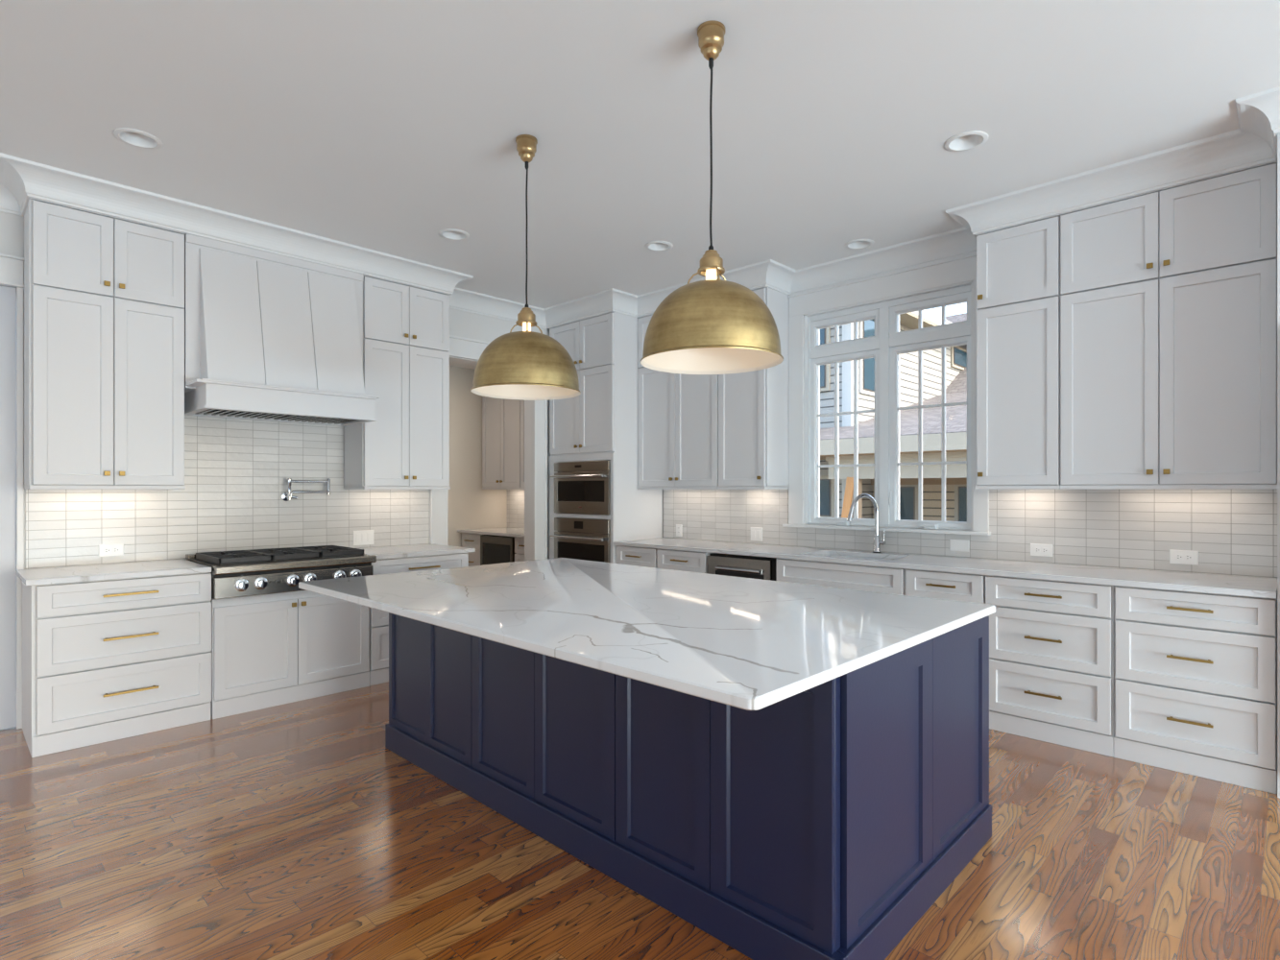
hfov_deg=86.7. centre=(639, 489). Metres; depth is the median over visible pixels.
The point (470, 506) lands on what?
wall
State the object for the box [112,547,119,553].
receptacle
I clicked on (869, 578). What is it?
base cabinet
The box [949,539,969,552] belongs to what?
cover plate
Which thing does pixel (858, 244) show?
recessed light
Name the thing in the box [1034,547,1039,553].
receptacle
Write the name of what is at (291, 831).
floor
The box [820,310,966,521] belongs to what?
house
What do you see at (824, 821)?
kitchen island
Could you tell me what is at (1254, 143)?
trim
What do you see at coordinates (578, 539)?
wall oven
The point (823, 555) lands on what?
sink
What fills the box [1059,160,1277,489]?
upper cabinet
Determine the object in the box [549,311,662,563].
tall cabinet
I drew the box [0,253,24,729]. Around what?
trim
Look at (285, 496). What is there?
pot filler
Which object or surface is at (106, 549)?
receptacle
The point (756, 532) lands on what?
light switch
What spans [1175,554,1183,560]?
receptacle
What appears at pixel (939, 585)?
base cabinet
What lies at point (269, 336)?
range hood
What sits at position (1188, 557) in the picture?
receptacle
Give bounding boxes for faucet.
[846,493,885,553]
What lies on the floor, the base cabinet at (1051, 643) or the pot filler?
the base cabinet at (1051, 643)
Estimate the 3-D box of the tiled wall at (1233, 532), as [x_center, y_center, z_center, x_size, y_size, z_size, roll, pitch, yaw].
[0.842,0.234,5.879,6.845,0.475,0.010,0,0,44]
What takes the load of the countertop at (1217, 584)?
on the base cabinet at (1195, 673)
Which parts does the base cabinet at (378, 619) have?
board, drawer, drawer, drawer, pull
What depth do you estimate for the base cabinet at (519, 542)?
7.01 m
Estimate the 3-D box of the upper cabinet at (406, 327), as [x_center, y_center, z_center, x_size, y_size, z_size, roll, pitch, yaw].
[-1.895,-0.796,5.337,0.377,1.586,0.703,0,0,44]
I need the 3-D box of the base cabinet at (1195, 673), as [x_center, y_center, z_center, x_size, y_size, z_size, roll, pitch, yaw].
[2.842,0.930,3.466,0.608,0.882,0.661,0,0,44]
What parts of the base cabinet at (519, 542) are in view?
drawer, drawer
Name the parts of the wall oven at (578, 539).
handle, door glass, door, control panel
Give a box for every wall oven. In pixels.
[549,460,610,514]
[549,517,610,562]
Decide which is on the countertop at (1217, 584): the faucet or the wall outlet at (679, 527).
the faucet
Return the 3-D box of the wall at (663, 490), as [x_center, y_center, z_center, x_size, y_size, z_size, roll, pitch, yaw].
[2.655,-0.179,4.262,12.100,3.100,0.180,0,0,44]
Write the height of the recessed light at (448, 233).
0.088 m
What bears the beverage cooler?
on the floor
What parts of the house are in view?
pane, frame, pane, frame, frame, pane, porch door, pane, frame, frame, pane, porch door, frame, pane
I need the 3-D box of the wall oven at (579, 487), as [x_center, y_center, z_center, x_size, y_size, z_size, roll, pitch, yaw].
[-0.390,-0.018,6.444,0.768,0.481,0.609,0,0,44]
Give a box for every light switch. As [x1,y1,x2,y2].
[353,530,373,545]
[750,527,762,541]
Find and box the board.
[841,477,853,518]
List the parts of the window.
crank handle, sash, sash, sill, frame, crank handle, sash, sash, pane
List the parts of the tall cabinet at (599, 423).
door, door, frame, door, door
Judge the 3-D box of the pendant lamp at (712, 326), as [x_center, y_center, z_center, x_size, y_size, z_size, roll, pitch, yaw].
[0.268,-1.103,2.549,0.534,1.250,0.534,0,0,21]
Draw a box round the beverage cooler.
[480,534,516,565]
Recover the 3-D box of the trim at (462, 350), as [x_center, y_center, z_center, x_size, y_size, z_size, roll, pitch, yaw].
[-1.395,0.019,6.222,0.190,2.705,1.245,0,0,44]
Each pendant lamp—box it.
[470,134,580,400]
[640,20,783,374]
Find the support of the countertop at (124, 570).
on the base cabinet at (105, 661)
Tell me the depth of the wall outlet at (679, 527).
6.32 m
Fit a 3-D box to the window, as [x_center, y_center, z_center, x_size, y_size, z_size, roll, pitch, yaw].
[1.799,-0.642,5.036,1.564,1.883,0.235,0,0,44]
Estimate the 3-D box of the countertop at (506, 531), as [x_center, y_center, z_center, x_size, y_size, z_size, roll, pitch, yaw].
[-1.330,0.472,7.495,1.465,0.030,0.678,0,0,44]
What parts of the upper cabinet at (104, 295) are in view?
door, door, knob, knob, light rail, knob, knob, door, door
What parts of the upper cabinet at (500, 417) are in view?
door, light rail, door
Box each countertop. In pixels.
[15,559,211,585]
[298,557,995,710]
[359,543,475,559]
[457,527,524,537]
[613,537,1277,599]
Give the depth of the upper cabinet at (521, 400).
7.43 m
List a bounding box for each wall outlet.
[98,543,123,556]
[676,524,682,536]
[1030,543,1052,556]
[1169,549,1198,565]
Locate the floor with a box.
[0,682,1279,959]
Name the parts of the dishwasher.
handle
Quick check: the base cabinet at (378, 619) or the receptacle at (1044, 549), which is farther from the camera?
the base cabinet at (378, 619)
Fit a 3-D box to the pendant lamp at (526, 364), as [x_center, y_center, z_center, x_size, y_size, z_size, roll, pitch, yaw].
[-0.560,-1.103,3.348,0.534,1.250,0.534,0,0,-24]
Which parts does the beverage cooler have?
door glass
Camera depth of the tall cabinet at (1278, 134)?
3.02 m
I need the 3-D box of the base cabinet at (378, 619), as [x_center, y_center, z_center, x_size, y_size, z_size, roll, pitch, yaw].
[-1.813,0.930,5.216,0.662,0.882,0.790,0,0,44]
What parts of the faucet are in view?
spout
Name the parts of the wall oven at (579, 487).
handle, door glass, control panel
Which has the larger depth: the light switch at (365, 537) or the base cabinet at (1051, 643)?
the light switch at (365, 537)
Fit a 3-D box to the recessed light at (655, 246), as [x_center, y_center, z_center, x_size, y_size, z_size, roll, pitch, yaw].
[0.133,-1.765,4.802,0.196,0.088,0.196,0,0,44]
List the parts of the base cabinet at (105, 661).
board, drawer, drawer, drawer, pull, pull, pull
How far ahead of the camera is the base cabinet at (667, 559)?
5.46 m
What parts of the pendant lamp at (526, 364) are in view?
lamp shade, cord, bulb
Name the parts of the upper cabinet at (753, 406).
light rail, door, door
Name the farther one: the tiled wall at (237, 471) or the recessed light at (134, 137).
the tiled wall at (237, 471)
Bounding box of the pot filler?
[281,478,330,501]
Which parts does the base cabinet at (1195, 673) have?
pull, pull, pull, drawer, drawer, drawer, board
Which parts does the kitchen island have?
panel, panel, panel, panel, moulding, panel, corner post, panel, panel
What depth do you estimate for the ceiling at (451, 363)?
7.67 m
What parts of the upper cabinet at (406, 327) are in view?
door, door, light rail, door, door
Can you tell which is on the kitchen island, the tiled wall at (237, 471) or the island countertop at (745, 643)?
the island countertop at (745, 643)
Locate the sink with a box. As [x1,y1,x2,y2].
[822,555,893,559]
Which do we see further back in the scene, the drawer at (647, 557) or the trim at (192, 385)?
the drawer at (647, 557)
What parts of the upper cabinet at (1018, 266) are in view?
light rail, door, door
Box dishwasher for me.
[707,553,776,580]
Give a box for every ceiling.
[0,0,1279,308]
[449,361,476,369]
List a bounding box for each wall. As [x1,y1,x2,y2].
[0,211,550,569]
[25,413,429,569]
[448,365,507,547]
[507,489,1277,578]
[662,489,663,537]
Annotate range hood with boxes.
[184,233,379,426]
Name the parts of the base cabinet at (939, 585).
pull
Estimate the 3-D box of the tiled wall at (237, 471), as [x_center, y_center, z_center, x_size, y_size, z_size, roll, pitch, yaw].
[-2.669,-0.059,4.831,0.010,1.060,2.536,0,0,44]
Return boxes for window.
[782,251,990,535]
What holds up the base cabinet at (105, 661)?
on the floor
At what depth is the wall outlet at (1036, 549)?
4.25 m
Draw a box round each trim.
[0,86,1279,328]
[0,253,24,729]
[186,378,379,399]
[429,335,547,560]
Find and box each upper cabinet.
[24,196,185,489]
[344,274,450,489]
[482,395,520,489]
[520,399,524,489]
[637,313,718,489]
[717,286,788,489]
[975,214,1061,489]
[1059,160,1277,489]
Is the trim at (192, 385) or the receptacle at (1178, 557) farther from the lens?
the trim at (192, 385)
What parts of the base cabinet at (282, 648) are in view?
door, board, door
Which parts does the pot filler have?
arm, arm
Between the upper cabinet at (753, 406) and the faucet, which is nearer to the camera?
the faucet
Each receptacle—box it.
[103,547,110,553]
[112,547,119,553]
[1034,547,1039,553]
[1041,547,1047,553]
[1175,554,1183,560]
[1184,554,1192,560]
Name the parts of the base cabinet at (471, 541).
drawer, drawer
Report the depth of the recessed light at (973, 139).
3.40 m
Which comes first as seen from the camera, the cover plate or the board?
the cover plate
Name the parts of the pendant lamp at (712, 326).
cord, bulb, lamp shade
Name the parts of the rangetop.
trim, knob, knob, control panel, knob, knob, knob, knob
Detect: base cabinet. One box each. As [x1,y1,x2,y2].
[22,572,211,757]
[210,590,369,719]
[369,553,468,685]
[461,532,482,566]
[514,537,524,561]
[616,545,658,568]
[657,548,713,573]
[776,557,906,595]
[905,568,986,603]
[985,575,1114,756]
[1113,585,1277,794]
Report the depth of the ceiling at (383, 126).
3.11 m
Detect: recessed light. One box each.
[113,127,162,148]
[438,228,469,240]
[645,241,672,251]
[845,239,873,249]
[944,130,988,151]
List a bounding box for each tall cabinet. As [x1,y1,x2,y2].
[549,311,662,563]
[1277,132,1279,798]
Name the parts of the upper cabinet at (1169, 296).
door, door, knob, knob, knob, knob, light rail, door, door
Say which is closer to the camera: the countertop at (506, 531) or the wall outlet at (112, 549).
the wall outlet at (112, 549)
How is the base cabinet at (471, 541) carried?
on the floor
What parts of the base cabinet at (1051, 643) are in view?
pull, pull, pull, drawer, drawer, drawer, board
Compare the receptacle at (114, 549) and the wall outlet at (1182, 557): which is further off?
the receptacle at (114, 549)
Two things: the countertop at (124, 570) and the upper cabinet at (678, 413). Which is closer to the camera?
the countertop at (124, 570)
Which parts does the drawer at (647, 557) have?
pull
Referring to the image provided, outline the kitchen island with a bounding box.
[385,612,991,959]
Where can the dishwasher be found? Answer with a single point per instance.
(728, 565)
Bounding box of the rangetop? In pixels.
[185,545,376,599]
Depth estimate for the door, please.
3.88 m
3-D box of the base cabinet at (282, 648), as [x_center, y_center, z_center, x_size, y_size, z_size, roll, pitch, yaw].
[-2.425,1.014,4.588,0.653,0.715,0.958,0,0,44]
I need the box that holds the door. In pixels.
[0,285,16,729]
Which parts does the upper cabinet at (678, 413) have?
door, door, light rail, door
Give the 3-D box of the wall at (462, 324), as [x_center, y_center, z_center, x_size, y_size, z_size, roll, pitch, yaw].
[-3.495,-0.179,4.083,0.140,3.100,8.620,0,0,44]
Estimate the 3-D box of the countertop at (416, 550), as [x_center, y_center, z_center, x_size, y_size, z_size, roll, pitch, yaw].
[-1.807,0.472,5.241,0.656,0.030,0.808,0,0,44]
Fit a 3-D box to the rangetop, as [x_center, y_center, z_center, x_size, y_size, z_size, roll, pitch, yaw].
[-2.398,0.531,4.571,0.724,0.236,0.978,0,0,44]
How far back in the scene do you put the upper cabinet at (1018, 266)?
4.03 m
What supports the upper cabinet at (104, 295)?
attached to the wall at (462, 324)

